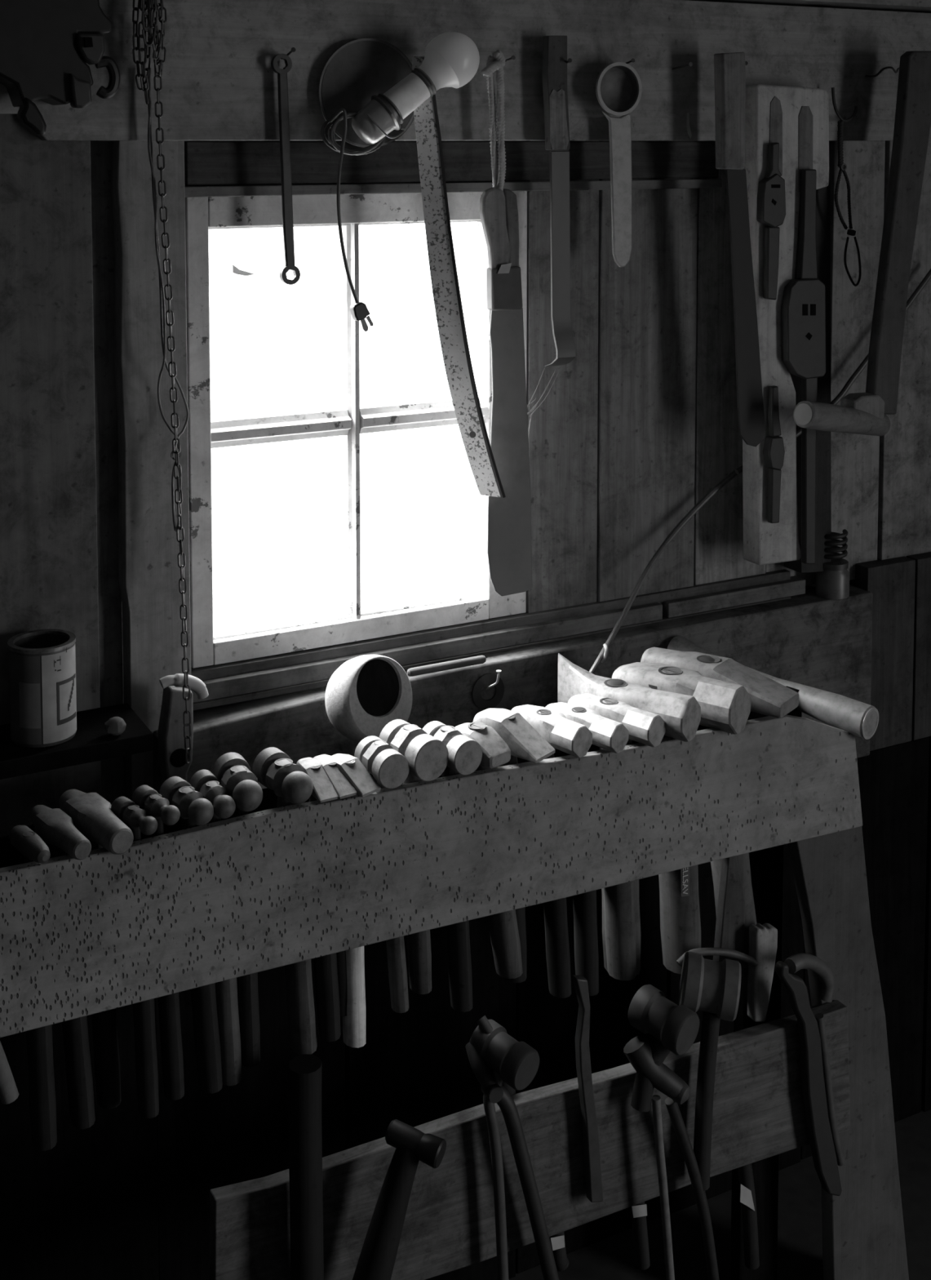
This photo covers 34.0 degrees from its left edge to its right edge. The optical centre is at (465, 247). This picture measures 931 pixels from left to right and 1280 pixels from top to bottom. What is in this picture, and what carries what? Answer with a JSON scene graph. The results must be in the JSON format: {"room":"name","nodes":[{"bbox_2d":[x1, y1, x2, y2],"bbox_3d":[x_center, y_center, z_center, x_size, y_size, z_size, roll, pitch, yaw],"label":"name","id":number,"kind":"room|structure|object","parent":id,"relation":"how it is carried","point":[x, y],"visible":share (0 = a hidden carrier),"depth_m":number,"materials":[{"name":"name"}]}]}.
{"room":"workshop","nodes":[
{"label":"workshop","id":0,"kind":"room"},
{"bbox_2d":[0,0,930,1279],"bbox_3d":[-0.764,0.142,1.558,5.300,2.600,0.195,-2,5,-28],"label":"wall","id":1,"kind":"structure","parent":0,"point":[629,434],"depth_m":1.99,"materials":[{"name":"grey wood"}]},
{"bbox_2d":[7,629,76,747],"bbox_3d":[-0.468,0.487,1.686,0.073,0.108,0.073,-2,5,-28],"label":"paint can","id":2,"kind":"object","parent":1,"relation":"on","point":[42,662],"visible":1,"depth_m":1.66,"materials":[{"name":"metal"}]},
{"bbox_2d":[0,0,120,134],"bbox_3d":[-0.457,-0.206,1.637,0.162,0.169,0.072,-2,5,-28],"label":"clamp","id":3,"kind":"object","parent":1,"relation":"hanging from","point":[47,46],"visible":1,"depth_m":1.62,"materials":[{"name":"metal"}]},
{"bbox_2d":[105,716,126,735],"bbox_3d":[-0.389,0.531,1.692,0.024,0.018,0.023,-2,5,-28],"label":"ball","id":4,"kind":"object","parent":1,"relation":"on","point":[115,726],"visible":1,"depth_m":1.69,"materials":[{"name":"grey"}]},
{"bbox_2d":[132,0,151,90],"bbox_3d":[-0.363,-0.237,1.705,0.022,0.122,0.015,-2,5,-28],"label":"chain","id":5,"kind":"object","parent":1,"relation":"hanging from","point":[139,74],"visible":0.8,"depth_m":1.70,"materials":[{"name":"metal"}]},
{"bbox_2d":[137,0,149,104],"bbox_3d":[-0.358,-0.228,1.698,0.009,0.137,0.012,3,5,39],"label":"chain","id":6,"kind":"object","parent":1,"relation":"hanging from","point":[143,64],"visible":0.82,"depth_m":1.70,"materials":[{"name":"metal"}]},
{"bbox_2d":[142,0,158,46],"bbox_3d":[-0.346,-0.257,1.671,0.016,0.072,0.015,0,4,2],"label":"chain","id":7,"kind":"object","parent":1,"relation":"hanging from","point":[148,28],"visible":1,"depth_m":1.67,"materials":[{"name":"metal"}]},
{"bbox_2d":[146,0,163,59],"bbox_3d":[-0.344,-0.251,1.688,0.018,0.087,0.012,-2,5,-28],"label":"chain","id":8,"kind":"object","parent":1,"relation":"hanging from","point":[154,46],"visible":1,"depth_m":1.69,"materials":[{"name":"metal"}]},
{"bbox_2d":[152,0,167,76],"bbox_3d":[-0.343,-0.244,1.700,0.018,0.106,0.017,-2,5,-28],"label":"chain","id":9,"kind":"object","parent":1,"relation":"hanging from","point":[162,62],"visible":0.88,"depth_m":1.70,"materials":[{"name":"metal"}]},
{"bbox_2d":[147,67,189,531],"bbox_3d":[-0.339,0.062,1.744,0.045,0.533,0.010,-2,5,-28],"label":"wire","id":10,"kind":"object","parent":1,"relation":"hanging from","point":[149,123],"visible":1,"depth_m":1.74,"materials":[{"name":"metal"}]},
{"bbox_2d":[153,21,191,764],"bbox_3d":[-0.326,0.145,1.727,0.052,0.886,0.032,3,5,37],"label":"chain","id":11,"kind":"object","parent":1,"relation":"hanging from","point":[184,631],"visible":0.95,"depth_m":1.74,"materials":[{"name":"metal"}]},
{"bbox_2d":[158,673,208,783],"bbox_3d":[-0.329,0.560,1.763,0.057,0.148,0.044,-2,5,-28],"label":"block","id":12,"kind":"object","parent":1,"relation":"attached to","point":[171,750],"visible":0.95,"depth_m":1.75,"materials":[{"name":"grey wood"}]},
{"bbox_2d":[271,53,300,284],"bbox_3d":[-0.213,-0.092,1.806,0.032,0.273,0.008,-2,5,-28],"label":"wrench","id":13,"kind":"object","parent":1,"relation":"hanging from","point":[283,102],"visible":1,"depth_m":1.80,"materials":[{"name":"metal"}]},
{"bbox_2d":[185,191,527,668],"bbox_3d":[-0.132,0.213,1.951,0.468,0.578,0.036,-2,5,-28],"label":"window","id":14,"kind":"structure","parent":1,"relation":"in","point":[354,623],"depth_m":1.92,"materials":[{"name":"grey wood"}]},
{"bbox_2d":[318,38,414,147],"bbox_3d":[-0.117,-0.188,1.854,0.135,0.132,0.006,-2,5,-28],"label":"lamp shade","id":15,"kind":"object","parent":1,"relation":"hanging from","point":[360,69],"visible":0.78,"depth_m":1.84,"materials":[{"name":"metal"}]},
{"bbox_2d":[320,31,479,331],"bbox_3d":[-0.074,-0.079,1.817,0.196,0.357,0.071,-2,5,-28],"label":"light","id":16,"kind":"object","parent":1,"relation":"hanging from","point":[451,59],"visible":1,"depth_m":1.80,"materials":[{"name":"metal"}]},
{"bbox_2d":[406,655,486,676],"bbox_3d":[-0.024,0.534,1.945,0.112,0.010,0.010,-2,5,-28],"label":"wooden dowel","id":17,"kind":"object","parent":1,"relation":"on","point":[474,660],"visible":1,"depth_m":1.94,"materials":[{"name":"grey wood"}]},
{"bbox_2d":[412,56,506,497],"bbox_3d":[-0.008,0.041,1.879,0.122,0.548,0.030,-2,5,-28],"label":"saw blade","id":18,"kind":"object","parent":1,"relation":"hanging from","point":[442,257],"visible":0.91,"depth_m":1.87,"materials":[{"name":"grey metal"}]},
{"bbox_2d":[471,670,504,710],"bbox_3d":[0.029,0.573,1.982,0.039,0.056,0.030,1,4,9],"label":"washer","id":19,"kind":"object","parent":1,"relation":"attached to","point":[495,679],"visible":0.99,"depth_m":1.98,"materials":[{"name":"metal"}]},
{"bbox_2d":[480,49,506,191],"bbox_3d":[0.034,-0.155,1.906,0.037,0.184,0.023,-2,5,-28],"label":"rope loop","id":20,"kind":"object","parent":1,"relation":"hanging from","point":[496,63],"visible":1,"depth_m":1.91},
{"bbox_2d":[479,186,532,595],"bbox_3d":[0.054,0.186,1.939,0.079,0.526,0.020,-2,5,-28],"label":"knife","id":21,"kind":"object","parent":20,"relation":"hanging from","point":[509,553],"visible":0.99,"depth_m":1.95,"materials":[{"name":"metal"}]},
{"bbox_2d":[542,35,576,366],"bbox_3d":[0.117,-0.058,1.981,0.044,0.431,0.036,-2,5,-28],"label":"scraper","id":22,"kind":"object","parent":1,"relation":"hanging from","point":[554,68],"visible":1,"depth_m":1.98,"materials":[{"name":"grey wood"}]},
{"bbox_2d":[527,367,559,439],"bbox_3d":[0.100,0.225,1.993,0.051,0.139,0.001,-2,5,-28],"label":"string","id":23,"kind":"object","parent":22,"relation":"attached to","point":[544,367],"visible":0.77,"depth_m":1.99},
{"bbox_2d":[595,62,642,266],"bbox_3d":[0.197,-0.109,2.016,0.070,0.270,0.024,-2,5,-28],"label":"ladle","id":24,"kind":"object","parent":1,"relation":"hanging from","point":[619,88],"visible":1,"depth_m":2.02,"materials":[{"name":"wood"}]},
{"bbox_2d":[600,66,637,111],"bbox_3d":[0.197,-0.209,2.009,0.069,0.069,0.024,-2,5,-28],"label":"cup","id":25,"kind":"object","parent":24,"relation":"on","point":[619,84],"depth_m":2.02,"materials":[{"name":"wood"}]},
{"bbox_2d":[714,52,765,446],"bbox_3d":[0.375,0.006,2.077,0.083,0.540,0.022,-2,5,-28],"label":"knife","id":26,"kind":"object","parent":1,"relation":"hanging from","point":[730,68],"visible":1,"depth_m":2.07,"materials":[{"name":"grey wood"}]},
{"bbox_2d":[589,268,930,674],"bbox_3d":[0.421,0.291,2.180,0.695,0.512,0.072,-3,5,-35],"label":"rod","id":27,"kind":"object","parent":1,"relation":"attached to","point":[602,656],"visible":0.71,"depth_m":2.15,"materials":[{"name":"metal"}]},
{"bbox_2d":[742,84,829,564],"bbox_3d":[0.449,0.110,2.158,0.133,0.675,0.039,-2,5,-28],"label":"plank","id":28,"kind":"object","parent":1,"relation":"hanging from","point":[797,118],"visible":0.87,"depth_m":2.13,"materials":[{"name":"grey wood"}]},
{"bbox_2d":[756,142,786,299],"bbox_3d":[0.422,-0.036,2.103,0.041,0.218,0.016,-2,5,-28],"label":"tool","id":29,"kind":"object","parent":28,"relation":"attached to","point":[771,201],"visible":1,"depth_m":2.10,"materials":[{"name":"metal"}]},
{"bbox_2d":[763,385,785,523],"bbox_3d":[0.431,0.289,2.131,0.029,0.194,0.015,-2,5,-28],"label":"stock","id":30,"kind":"object","parent":28,"relation":"attached to","point":[774,451],"visible":1,"depth_m":2.13,"materials":[{"name":"metal"}]},
{"bbox_2d":[781,168,826,564],"bbox_3d":[0.476,0.171,2.146,0.072,0.563,0.016,-2,5,-28],"label":"stock","id":31,"kind":"object","parent":28,"relation":"attached to","point":[803,308],"visible":0.98,"depth_m":2.14,"materials":[{"name":"metal"}]},
{"bbox_2d":[815,558,849,599],"bbox_3d":[0.549,0.494,2.279,0.049,0.053,0.049,-2,5,-28],"label":"lidded jar","id":32,"kind":"object","parent":1,"relation":"on","point":[833,583],"visible":0.86,"depth_m":2.26,"materials":[{"name":"metal"}]},
{"bbox_2d":[824,528,848,559],"bbox_3d":[0.549,0.444,2.275,0.043,0.046,0.042,-2,5,-28],"label":"coil spring","id":33,"kind":"object","parent":32,"relation":"on","point":[835,549],"visible":0.86,"depth_m":2.26,"materials":[{"name":"metal"}]},
{"bbox_2d":[831,87,861,286],"bbox_3d":[0.552,-0.087,2.203,0.059,0.288,0.013,-2,5,-28],"label":"cord","id":34,"kind":"object","parent":1,"relation":"hanging from","point":[851,232],"visible":1,"depth_m":2.20,"materials":[{"name":"fabric"}]},
{"bbox_2d":[793,50,930,435],"bbox_3d":[0.560,-0.003,2.129,0.287,0.548,0.044,-3,5,-40],"label":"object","id":35,"kind":"object","parent":1,"relation":"hanging from","point":[858,413],"visible":1,"depth_m":2.17,"materials":[{"name":"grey wood"}]},
{"bbox_2d":[865,66,899,77],"bbox_3d":[0.615,-0.258,2.237,0.053,0.016,0.021,-2,5,-28],"label":"wire hook","id":36,"kind":"object","parent":1,"relation":"attached to","point":[889,67],"visible":0.88,"depth_m":2.23,"materials":[{"name":"metal"}]},
{"bbox_2d":[508,1109,930,1279],"bbox_3d":[0.373,1.638,-0.481,5.500,0.100,5.300,-2,5,-28],"label":"floor","id":37,"kind":"structure","parent":0,"point":[800,1230],"depth_m":2.16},
{"bbox_2d":[0,685,909,1279],"bbox_3d":[-0.127,1.145,1.733,1.631,1.120,0.115,-2,4,-25],"label":"rack","id":38,"kind":"object","parent":37,"relation":"on","point":[269,886],"depth_m":1.74,"materials":[{"name":"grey wood"}]},
{"bbox_2d":[0,1041,18,1104],"bbox_3d":[-0.446,0.762,1.440,0.044,0.098,0.016,-2,4,-25],"label":"handle","id":39,"kind":"object","parent":38,"relation":"on","point":[9,1093],"visible":1,"depth_m":1.44,"materials":[{"name":"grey wood"}]},
{"bbox_2d":[8,825,57,1151],"bbox_3d":[-0.428,0.743,1.525,0.029,0.321,0.066,-3,5,-40],"label":"hammer","id":40,"kind":"object","parent":38,"relation":"on","point":[42,1089],"visible":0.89,"depth_m":1.52,"materials":[{"name":"wood"}]},
{"bbox_2d":[30,804,95,1128],"bbox_3d":[-0.407,0.740,1.558,0.041,0.322,0.109,-4,5,-42],"label":"hammer","id":41,"kind":"object","parent":38,"relation":"on","point":[55,826],"visible":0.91,"depth_m":1.55,"materials":[{"name":"metal"}]},
{"bbox_2d":[59,789,133,1109],"bbox_3d":[-0.380,0.733,1.577,0.041,0.322,0.126,-4,5,-42],"label":"hammer","id":42,"kind":"object","parent":38,"relation":"on","point":[92,815],"visible":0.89,"depth_m":1.57,"materials":[{"name":"metal"}]},
{"bbox_2d":[111,796,159,1118],"bbox_3d":[-0.335,0.731,1.566,0.066,0.323,0.024,4,6,44],"label":"hammer","id":43,"kind":"object","parent":38,"relation":"on","point":[125,809],"visible":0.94,"depth_m":1.56,"materials":[{"name":"metal"}]},
{"bbox_2d":[132,785,184,1100],"bbox_3d":[-0.312,0.723,1.579,0.033,0.323,0.068,-4,6,-44],"label":"hammer","id":44,"kind":"object","parent":38,"relation":"on","point":[148,798],"visible":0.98,"depth_m":1.58,"materials":[{"name":"metal"}]},
{"bbox_2d":[159,776,222,1093],"bbox_3d":[-0.283,0.722,1.596,0.042,0.325,0.074,-4,5,-43],"label":"hammer","id":45,"kind":"object","parent":38,"relation":"on","point":[195,810],"visible":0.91,"depth_m":1.59,"materials":[{"name":"metal"}]},
{"bbox_2d":[189,769,241,1085],"bbox_3d":[-0.259,0.721,1.610,0.037,0.324,0.079,-3,5,-33],"label":"hammer","id":46,"kind":"object","parent":38,"relation":"on","point":[203,781],"visible":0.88,"depth_m":1.60,"materials":[{"name":"metal"}]},
{"bbox_2d":[212,751,262,1066],"bbox_3d":[-0.237,0.710,1.622,0.039,0.325,0.085,-2,5,-28],"label":"hammer","id":47,"kind":"object","parent":38,"relation":"on","point":[233,771],"visible":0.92,"depth_m":1.62,"materials":[{"name":"metal"}]},
{"bbox_2d":[252,746,317,1054],"bbox_3d":[-0.188,0.709,1.644,0.051,0.326,0.083,-3,5,-39],"label":"hammer","id":48,"kind":"object","parent":38,"relation":"on","point":[273,768],"visible":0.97,"depth_m":1.64,"materials":[{"name":"metal"}]},
{"bbox_2d":[288,1053,324,1279],"bbox_3d":[-0.168,0.984,1.606,0.035,0.259,0.034,-2,5,-28],"label":"pole","id":49,"kind":"object","parent":38,"relation":"attached to","point":[305,1131],"visible":1,"depth_m":1.59,"materials":[{"name":"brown wood"}]},
{"bbox_2d":[296,757,341,1041],"bbox_3d":[-0.157,0.708,1.653,0.036,0.302,0.076,-2,5,-28],"label":"hammer","id":50,"kind":"object","parent":38,"relation":"on","point":[326,972],"visible":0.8,"depth_m":1.65,"materials":[{"name":"metal"}]},
{"bbox_2d":[313,754,358,1016],"bbox_3d":[-0.141,0.697,1.659,0.033,0.282,0.076,-2,5,-28],"label":"hammer","id":51,"kind":"object","parent":38,"relation":"on","point":[342,786],"visible":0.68,"depth_m":1.65,"materials":[{"name":"metal"}]},
{"bbox_2d":[331,753,381,1048],"bbox_3d":[-0.125,0.714,1.663,0.070,0.317,0.028,4,6,44],"label":"hammer","id":52,"kind":"object","parent":38,"relation":"on","point":[354,1024],"visible":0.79,"depth_m":1.66,"materials":[{"name":"wood"}]},
{"bbox_2d":[324,654,412,742],"bbox_3d":[-0.118,0.537,1.821,0.101,0.104,0.080,-4,6,-44],"label":"bowl","id":53,"kind":"object","parent":38,"relation":"on","point":[366,693],"visible":0.96,"depth_m":1.80,"materials":[{"name":"ceramic"}]},
{"bbox_2d":[354,735,409,1013],"bbox_3d":[-0.088,0.692,1.675,0.047,0.301,0.062,-2,5,-28],"label":"hammer","id":54,"kind":"object","parent":38,"relation":"on","point":[389,767],"visible":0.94,"depth_m":1.67,"materials":[{"name":"metal"}]},
{"bbox_2d":[352,1119,446,1279],"bbox_3d":[-0.074,1.032,1.631,0.107,0.182,0.055,-1,4,-14],"label":"hammer","id":55,"kind":"object","parent":38,"relation":"hanging from","point":[376,1261],"visible":1,"depth_m":1.62,"materials":[{"name":"metal"}]},
{"bbox_2d":[378,719,448,994],"bbox_3d":[-0.058,0.682,1.696,0.047,0.301,0.075,-3,5,-36],"label":"hammer","id":56,"kind":"object","parent":38,"relation":"on","point":[427,756],"visible":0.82,"depth_m":1.68,"materials":[{"name":"metal"}]},
{"bbox_2d":[422,720,482,1012],"bbox_3d":[-0.017,0.699,1.715,0.042,0.321,0.072,-3,5,-36],"label":"hammer","id":57,"kind":"object","parent":38,"relation":"on","point":[465,753],"visible":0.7,"depth_m":1.71,"materials":[{"name":"metal"}]},
{"bbox_2d":[455,721,523,978],"bbox_3d":[0.030,0.689,1.740,0.078,0.303,0.070,-4,6,-44],"label":"hammer","id":58,"kind":"object","parent":38,"relation":"on","point":[504,928],"visible":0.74,"depth_m":1.74,"materials":[{"name":"metal"}]},
{"bbox_2d":[469,1019,539,1095],"bbox_3d":[0.052,0.942,1.730,0.080,0.125,0.078,4,5,43],"label":"hammer","id":59,"kind":"object","parent":38,"relation":"on","point":[517,1063],"visible":0.86,"depth_m":1.70,"materials":[{"name":"metal"}]},
{"bbox_2d":[465,1015,559,1279],"bbox_3d":[0.056,1.041,1.737,0.108,0.342,0.048,-2,4,-24],"label":"tongs","id":60,"kind":"object","parent":38,"relation":"hanging from","point":[494,1091],"visible":0.96,"depth_m":1.71,"materials":[{"name":"metal"}]},
{"bbox_2d":[473,708,555,982],"bbox_3d":[0.052,0.691,1.755,0.098,0.312,0.039,3,5,37],"label":"hammer","id":61,"kind":"object","parent":38,"relation":"on","point":[524,741],"visible":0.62,"depth_m":1.74,"materials":[{"name":"metal"}]},
{"bbox_2d":[511,704,592,998],"bbox_3d":[0.099,0.713,1.791,0.046,0.342,0.112,-4,5,-43],"label":"hammer","id":62,"kind":"object","parent":38,"relation":"on","point":[573,738],"visible":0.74,"depth_m":1.78,"materials":[{"name":"metal"}]},
{"bbox_2d":[545,702,629,995],"bbox_3d":[0.139,0.716,1.809,0.034,0.341,0.115,-4,5,-43],"label":"hammer","id":63,"kind":"object","parent":38,"relation":"on","point":[608,734],"visible":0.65,"depth_m":1.80,"materials":[{"name":"metal"}]},
{"bbox_2d":[572,974,603,1202],"bbox_3d":[0.142,0.976,1.768,0.038,0.278,0.012,-2,4,-25],"label":"wooden stick","id":64,"kind":"object","parent":38,"relation":"hanging from","point":[593,1181],"visible":1,"depth_m":1.76,"materials":[{"name":"metal"}]},
{"bbox_2d":[568,693,666,980],"bbox_3d":[0.181,0.713,1.835,0.050,0.342,0.129,-4,6,-43],"label":"hammer","id":65,"kind":"object","parent":38,"relation":"on","point":[645,727],"visible":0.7,"depth_m":1.83,"materials":[{"name":"metal"}]},
{"bbox_2d":[557,653,701,975],"bbox_3d":[0.191,0.700,1.861,0.185,0.382,0.050,3,5,35],"label":"hammer","id":66,"kind":"object","parent":38,"relation":"on","point":[681,713],"visible":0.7,"depth_m":1.83,"materials":[{"name":"metal"}]},
{"bbox_2d":[627,984,699,1111],"bbox_3d":[0.229,0.946,1.794,0.076,0.130,0.065,4,5,43],"label":"hammer","id":67,"kind":"object","parent":38,"relation":"on","point":[674,1028],"visible":0.96,"depth_m":1.78,"materials":[{"name":"metal"}]},
{"bbox_2d":[623,1034,719,1279],"bbox_3d":[0.250,1.099,1.810,0.128,0.341,0.043,-1,4,-12],"label":"tongs","id":68,"kind":"object","parent":38,"relation":"hanging from","point":[638,1051],"visible":1,"depth_m":1.80,"materials":[{"name":"metal"}]},
{"bbox_2d":[612,662,751,973],"bbox_3d":[0.263,0.713,1.893,0.175,0.382,0.063,3,5,38],"label":"hammer","id":69,"kind":"object","parent":38,"relation":"on","point":[726,706],"visible":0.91,"depth_m":1.88,"materials":[{"name":"metal"}]},
{"bbox_2d":[679,951,742,1191],"bbox_3d":[0.292,0.987,1.830,0.073,0.282,0.066,1,4,8],"label":"hammer","id":70,"kind":"object","parent":38,"relation":"on","point":[711,987],"visible":0.96,"depth_m":1.81,"materials":[{"name":"metal"}]},
{"bbox_2d":[676,947,759,966],"bbox_3d":[0.313,0.882,1.887,0.119,0.042,0.009,-2,4,-25],"label":"hoop","id":71,"kind":"object","parent":38,"relation":"on","point":[743,957],"visible":0.83,"depth_m":1.89,"materials":[{"name":"metal"}]},
{"bbox_2d":[640,647,799,968],"bbox_3d":[0.325,0.718,1.941,0.200,0.404,0.088,3,5,37],"label":"hammer","id":72,"kind":"object","parent":38,"relation":"on","point":[769,697],"visible":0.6,"depth_m":1.91,"materials":[{"name":"metal"}]},
{"bbox_2d":[713,855,745,971],"bbox_3d":[0.333,0.833,1.923,0.040,0.167,0.014,-2,4,-25],"label":"wooden stake","id":73,"kind":"object","parent":38,"relation":"on","point":[731,914],"visible":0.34,"depth_m":1.92,"materials":[{"name":"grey wood"}]},
{"bbox_2d":[747,923,777,1022],"bbox_3d":[0.375,0.913,1.923,0.035,0.123,0.019,-2,5,-28],"label":"shaft","id":74,"kind":"object","parent":38,"relation":"on","point":[763,939],"visible":1,"depth_m":1.91,"materials":[{"name":"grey wood"}]},
{"bbox_2d":[666,635,879,739],"bbox_3d":[0.400,0.579,2.016,0.306,0.064,0.043,4,6,44],"label":"mallet","id":75,"kind":"object","parent":38,"relation":"on","point":[860,719],"visible":0.7,"depth_m":1.93,"materials":[{"name":"wood"}]},
{"bbox_2d":[775,952,845,1195],"bbox_3d":[0.431,1.037,1.922,0.119,0.330,0.053,-2,5,-28],"label":"tongs","id":76,"kind":"object","parent":38,"relation":"hanging from","point":[828,1155],"visible":1,"depth_m":1.91,"materials":[{"name":"metal"}]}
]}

